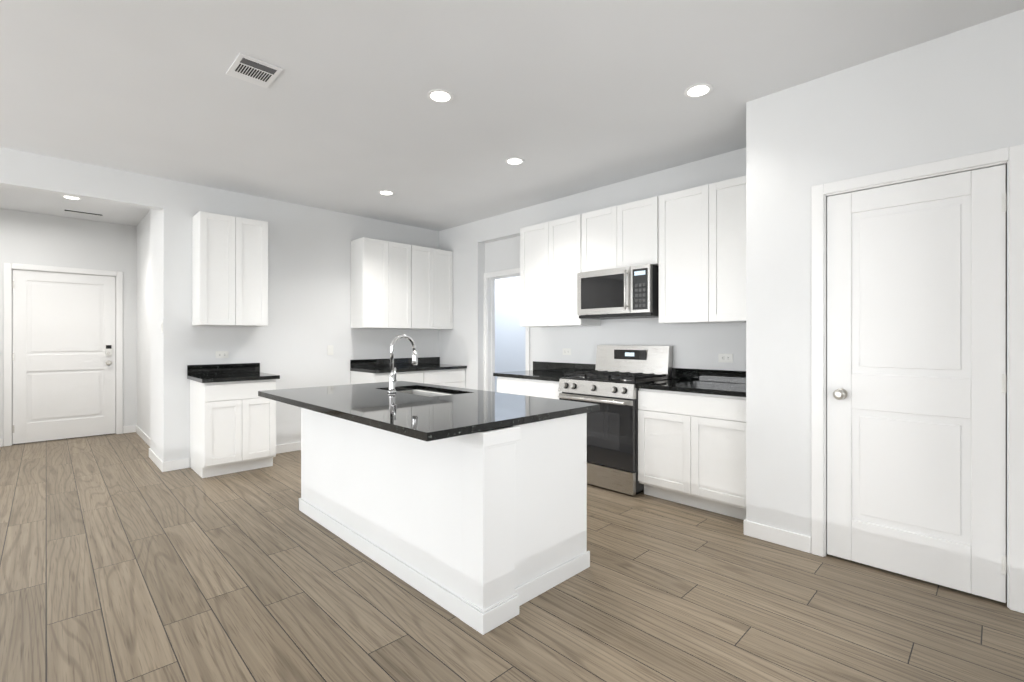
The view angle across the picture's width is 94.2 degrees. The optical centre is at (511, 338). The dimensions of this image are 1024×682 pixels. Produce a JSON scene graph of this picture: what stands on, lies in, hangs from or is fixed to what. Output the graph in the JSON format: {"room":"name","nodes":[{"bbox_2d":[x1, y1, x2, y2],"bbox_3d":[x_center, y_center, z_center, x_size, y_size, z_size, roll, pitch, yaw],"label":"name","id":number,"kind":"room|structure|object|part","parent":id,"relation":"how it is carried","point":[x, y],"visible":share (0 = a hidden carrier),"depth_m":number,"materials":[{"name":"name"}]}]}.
{"room":"kitchen","nodes":[
{"label":"kitchen","id":0,"kind":"room"},
{"bbox_2d":[0,208,136,445],"bbox_3d":[-6.036,-0.130,5.650,2.720,2.800,0.120,0,0,-44],"label":"wall","id":1,"kind":"structure","parent":0,"point":[29,238],"depth_m":6.08,"materials":[{"name":"white paint"}]},
{"bbox_2d":[12,270,114,443],"bbox_3d":[-5.605,0.217,5.989,0.946,2.081,0.110,0,0,-44],"label":"entry door","id":2,"kind":"structure","parent":1,"relation":"in","point":[63,356],"depth_m":5.97,"materials":[{"name":"white paint"}]},
{"bbox_2d":[4,263,122,445],"bbox_3d":[-5.639,0.188,6.026,1.090,2.165,0.134,0,0,-44],"label":"door frame","id":3,"kind":"structure","parent":1,"relation":"attached to","point":[9,268],"depth_m":5.79,"materials":[{"name":"white wood"}]},
{"bbox_2d":[137,209,160,458],"bbox_3d":[-4.216,-0.130,5.592,0.200,2.800,2.510,0,0,-44],"label":"wall","id":4,"kind":"structure","parent":0,"point":[149,324],"depth_m":5.67,"materials":[{"name":"white paint"}]},
{"bbox_2d":[134,425,149,446],"bbox_3d":[-4.475,1.222,5.814,0.020,0.095,1.830,0,0,-44],"label":"baseboard","id":5,"kind":"structure","parent":4,"relation":"attached to","point":[146,438],"depth_m":5.99,"materials":[{"name":"white wood"}]},
{"bbox_2d":[149,448,162,470],"bbox_3d":[-3.605,1.222,4.836,0.043,0.095,0.813,0,0,-44],"label":"baseboard","id":6,"kind":"structure","parent":4,"relation":"attached to","point":[155,459],"depth_m":4.79,"materials":[{"name":"white wood"}]},
{"bbox_2d":[161,179,438,461],"bbox_3d":[-2.182,-0.130,5.744,3.320,2.800,0.120,0,0,-44],"label":"wall","id":7,"kind":"structure","parent":0,"point":[309,284],"depth_m":5.31,"materials":[{"name":"white paint"}]},
{"bbox_2d":[0,147,163,209],"bbox_3d":[-4.225,-1.387,3.743,2.400,0.285,0.120,0,0,-44],"label":"header","id":8,"kind":"object","parent":7,"relation":"attached to","point":[37,172],"visible":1,"depth_m":4.12,"materials":[{"name":"white paint"}]},
{"bbox_2d":[216,351,227,357],"bbox_3d":[-2.973,0.165,4.878,0.115,0.072,0.008,0,0,-44],"label":"electrical outlet","id":9,"kind":"object","parent":7,"relation":"attached to","point":[221,354],"visible":1,"depth_m":4.88,"materials":[{"name":"white plastic"}]},
{"bbox_2d":[192,211,267,326],"bbox_3d":[-2.831,-0.665,4.792,0.600,1.070,0.326,0,0,-44],"label":"upper cabinet","id":10,"kind":"object","parent":7,"relation":"attached to","point":[229,270],"visible":1,"depth_m":4.65,"materials":[{"name":"white paint"}]},
{"bbox_2d":[162,442,300,471],"bbox_3d":[-2.658,1.222,5.184,1.881,0.095,0.013,0,0,-44],"label":"baseboard","id":11,"kind":"structure","parent":7,"relation":"attached to","point":[185,463],"depth_m":4.66,"materials":[{"name":"white wood"}]},
{"bbox_2d":[351,237,410,328],"bbox_3d":[-1.634,-0.665,5.963,0.660,1.070,0.326,0,0,-44],"label":"upper cabinet","id":12,"kind":"object","parent":7,"relation":"attached to","point":[380,284],"visible":1,"depth_m":5.80,"materials":[{"name":"white paint"}]},
{"bbox_2d":[410,245,452,329],"bbox_3d":[-1.161,-0.665,6.427,0.658,1.070,0.326,0,0,-44],"label":"upper cabinet","id":13,"kind":"object","parent":7,"relation":"attached to","point":[431,288],"visible":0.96,"depth_m":6.29,"materials":[{"name":"white paint"}]},
{"bbox_2d":[485,236,531,369],"bbox_3d":[-0.442,-0.130,6.426,0.120,2.800,3.400,0,0,-44],"label":"wall","id":14,"kind":"structure","parent":0,"point":[501,255],"depth_m":5.99,"materials":[{"name":"white paint"}]},
{"bbox_2d":[484,268,529,391],"bbox_3d":[-0.039,0.205,6.001,0.134,2.130,0.830,0,0,-44],"label":"door frame","id":15,"kind":"structure","parent":14,"relation":"attached to","point":[490,278],"depth_m":6.22,"materials":[{"name":"white wood"}]},
{"bbox_2d":[495,276,524,391],"bbox_3d":[0.401,-0.130,7.251,0.120,2.800,3.640,0,0,-44],"label":"wall","id":16,"kind":"structure","parent":0,"point":[509,343],"depth_m":7.62,"materials":[{"name":"white paint"}]},
{"bbox_2d":[0,432,1023,681],"bbox_3d":[-1.072,1.320,2.309,11.100,0.100,12.200,0,0,-44],"label":"floor","id":17,"kind":"structure","parent":0,"point":[124,558],"depth_m":2.28,"materials":[{"name":"brown wood"}]},
{"bbox_2d":[190,379,275,477],"bbox_3d":[-2.745,0.833,4.683,0.606,0.875,0.601,0,0,-44],"label":"base cabinet","id":18,"kind":"object","parent":17,"relation":"on","point":[232,426],"visible":0.92,"depth_m":4.45,"materials":[{"name":"white paint"}]},
{"bbox_2d":[187,363,279,382],"bbox_3d":[-2.734,0.328,4.672,0.654,0.135,0.632,0,0,-44],"label":"countertop","id":19,"kind":"structure","parent":18,"relation":"on","point":[210,373],"depth_m":4.73,"materials":[{"name":"black stone"}]},
{"bbox_2d":[351,371,422,383],"bbox_3d":[-1.538,0.833,5.865,0.660,0.875,0.601,0,0,-44],"label":"base cabinet","id":20,"kind":"object","parent":17,"relation":"on","point":[366,377],"visible":0.06,"depth_m":5.67,"materials":[{"name":"white paint"}]},
{"bbox_2d":[258,381,599,634],"bbox_3d":[-0.639,0.820,3.011,1.160,0.900,2.123,0,0,-44],"label":"kitchen island","id":21,"kind":"object","parent":17,"relation":"on","point":[483,532],"depth_m":2.42,"materials":[{"name":"white paint"},{"name":"polished black granite"}]},
{"bbox_2d":[387,334,417,392],"bbox_3d":[-0.742,0.170,3.297,0.234,0.400,0.111,0,0,-44],"label":"island faucet","id":22,"kind":"object","parent":21,"relation":"on","point":[392,379],"visible":1,"depth_m":3.25,"materials":[{"name":"silver metal"}]},
{"bbox_3d":[-0.651,0.500,3.023,1.160,0.260,2.090,0,0,-44],"label":"kitchen island top","id":23,"kind":"part","parent":21,"relation":"part of","materials":[{"name":"black stone"}]},
{"bbox_2d":[423,368,464,387],"bbox_3d":[-1.064,0.833,6.329,0.656,0.875,0.601,0,0,-44],"label":"base cabinet","id":24,"kind":"object","parent":17,"relation":"on","point":[452,377],"visible":0.27,"depth_m":6.12,"materials":[{"name":"white paint"}]},
{"bbox_2d":[350,357,466,372],"bbox_3d":[-1.293,0.328,6.083,1.329,0.135,0.632,0,0,-44],"label":"countertop","id":25,"kind":"structure","parent":24,"relation":"on","point":[383,365],"depth_m":6.06,"materials":[{"name":"black stone"}]},
{"bbox_2d":[497,377,561,398],"bbox_3d":[0.366,0.833,4.910,0.601,0.875,0.896,0,0,-44],"label":"base cabinet","id":26,"kind":"object","parent":17,"relation":"on","point":[534,388],"visible":0.02,"depth_m":4.69,"materials":[{"name":"white paint"}]},
{"bbox_2d":[493,361,595,381],"bbox_3d":[0.348,0.328,4.906,0.632,0.135,0.920,0,0,-44],"label":"countertop","id":27,"kind":"structure","parent":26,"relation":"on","point":[551,371],"depth_m":4.98,"materials":[{"name":"black stone"}]},
{"bbox_2d":[558,345,672,495],"bbox_3d":[0.907,0.667,4.268,0.724,1.205,0.770,0,0,-44],"label":"range","id":28,"kind":"object","parent":17,"relation":"on","point":[613,378],"visible":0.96,"depth_m":4.02,"materials":[{"name":"silver metal"}]},
{"bbox_2d":[638,388,745,519],"bbox_3d":[1.532,0.833,3.719,0.601,0.875,0.882,0,0,-44],"label":"base cabinet","id":29,"kind":"object","parent":17,"relation":"on","point":[692,449],"visible":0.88,"depth_m":3.50,"materials":[{"name":"white paint"}]},
{"bbox_2d":[635,368,745,396],"bbox_3d":[1.521,0.328,3.708,0.632,0.135,0.885,0,0,-44],"label":"countertop","id":30,"kind":"structure","parent":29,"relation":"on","point":[719,382],"depth_m":3.82,"materials":[{"name":"black stone"}]},
{"bbox_2d":[0,0,1023,230],"bbox_3d":[-1.072,-1.580,2.309,11.100,0.100,12.200,0,0,-44],"label":"ceiling","id":31,"kind":"structure","parent":0,"point":[342,112],"depth_m":2.89,"materials":[{"name":"white paint"}]},
{"bbox_2d":[61,195,81,199],"bbox_3d":[-4.761,-1.526,5.143,0.164,0.007,0.164,0,0,-44],"label":"recessed light","id":32,"kind":"object","parent":31,"relation":"attached to","point":[73,198],"depth_m":5.17,"materials":[{"name":"white plastic"}]},
{"bbox_2d":[64,210,101,216],"bbox_3d":[-5.213,-1.523,5.791,0.340,0.014,0.090,0,0,-44],"label":"ceiling vent","id":33,"kind":"object","parent":31,"relation":"in","point":[83,213],"visible":1,"depth_m":5.77,"materials":[{"name":"white metal"}]},
{"bbox_2d":[226,53,282,87],"bbox_3d":[-1.474,-1.526,2.719,0.218,0.008,0.278,0,0,-44],"label":"ceiling vent","id":34,"kind":"object","parent":31,"relation":"in","point":[249,69],"visible":1,"depth_m":2.70,"materials":[{"name":"white metal"}]},
{"bbox_2d":[378,190,393,194],"bbox_3d":[-1.315,-1.526,4.979,0.164,0.007,0.164,0,0,-44],"label":"recessed light","id":35,"kind":"object","parent":31,"relation":"in","point":[384,192],"visible":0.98,"depth_m":4.96,"materials":[{"name":"white plastic"}]},
{"bbox_2d":[427,89,452,102],"bbox_3d":[-0.452,-1.526,2.995,0.164,0.007,0.164,0,0,-44],"label":"recessed light","id":36,"kind":"object","parent":31,"relation":"in","point":[440,95],"visible":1,"depth_m":2.98,"materials":[{"name":"white plastic"}]},
{"bbox_2d":[505,157,523,164],"bbox_3d":[0.024,-1.526,4.093,0.164,0.007,0.164,0,0,-44],"label":"recessed light","id":37,"kind":"object","parent":31,"relation":"in","point":[514,161],"visible":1,"depth_m":4.09,"materials":[{"name":"white plastic"}]},
{"bbox_2d":[684,83,712,97],"bbox_3d":[1.147,-1.526,2.928,0.164,0.007,0.164,0,0,-44],"label":"recessed light","id":38,"kind":"object","parent":31,"relation":"in","point":[698,90],"visible":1,"depth_m":2.92,"materials":[{"name":"white plastic"}]},
{"bbox_2d":[439,148,745,390],"bbox_3d":[0.595,-0.130,5.195,0.120,2.800,4.550,0,0,-44],"label":"wall","id":39,"kind":"structure","parent":0,"point":[695,346],"depth_m":4.95,"materials":[{"name":"white paint"}]},
{"bbox_2d":[520,214,599,326],"bbox_3d":[0.490,-0.665,4.979,0.326,1.070,0.820,0,0,-44],"label":"upper cabinet","id":40,"kind":"object","parent":39,"relation":"attached to","point":[550,260],"visible":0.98,"depth_m":4.84,"materials":[{"name":"white paint"}]},
{"bbox_2d":[563,348,570,354],"bbox_3d":[0.588,0.140,5.109,0.008,0.072,0.115,0,0,-44],"label":"electrical outlet","id":41,"kind":"object","parent":39,"relation":"attached to","point":[566,351],"visible":1,"depth_m":5.11,"materials":[{"name":"white plastic"}]},
{"bbox_2d":[577,264,658,319],"bbox_3d":[1.008,-0.408,4.367,0.442,0.433,0.760,0,0,-44],"label":"over-the-range microwave","id":42,"kind":"object","parent":39,"relation":"attached to","point":[630,292],"visible":1,"depth_m":4.19,"materials":[{"name":"silver metal"}]},
{"bbox_2d":[581,196,658,271],"bbox_3d":[1.060,-0.915,4.397,0.326,0.570,0.800,0,0,-44],"label":"upper cabinet","id":43,"kind":"object","parent":39,"relation":"attached to","point":[623,235],"visible":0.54,"depth_m":4.25,"materials":[{"name":"white paint"}]},
{"bbox_2d":[659,176,745,323],"bbox_3d":[1.641,-0.665,3.804,0.326,1.070,0.851,0,0,-44],"label":"upper cabinet","id":44,"kind":"object","parent":39,"relation":"attached to","point":[702,254],"visible":0.71,"depth_m":3.72,"materials":[{"name":"white paint"}]},
{"bbox_2d":[719,354,732,362],"bbox_3d":[1.758,0.160,3.915,0.008,0.072,0.115,0,0,-44],"label":"electrical outlet","id":45,"kind":"object","parent":39,"relation":"attached to","point":[727,358],"visible":1,"depth_m":3.91,"materials":[{"name":"white plastic"}]},
{"bbox_2d":[746,9,1023,536],"bbox_3d":[3.176,-0.130,1.473,0.120,2.800,4.620,0,0,-44],"label":"wall","id":46,"kind":"structure","parent":0,"point":[959,93],"depth_m":2.83,"materials":[{"name":"white paint"}]},
{"bbox_2d":[744,519,810,552],"bbox_3d":[3.154,1.222,1.516,0.173,0.095,4.553,0,0,-44],"label":"baseboard","id":47,"kind":"structure","parent":46,"relation":"attached to","point":[793,540],"depth_m":2.93,"materials":[{"name":"white wood"}]},
{"bbox_2d":[827,164,1006,602],"bbox_3d":[2.079,0.214,2.503,0.102,2.084,0.726,0,0,-44],"label":"pantry door","id":48,"kind":"structure","parent":46,"relation":"in","point":[916,379],"depth_m":2.48,"materials":[{"name":"white paint"}]},
{"bbox_2d":[811,144,1023,612],"bbox_3d":[2.117,0.185,2.542,0.134,2.170,0.870,0,0,-44],"label":"door frame","id":49,"kind":"structure","parent":46,"relation":"attached to","point":[1011,158],"depth_m":2.29,"materials":[{"name":"white wood"}]}
]}

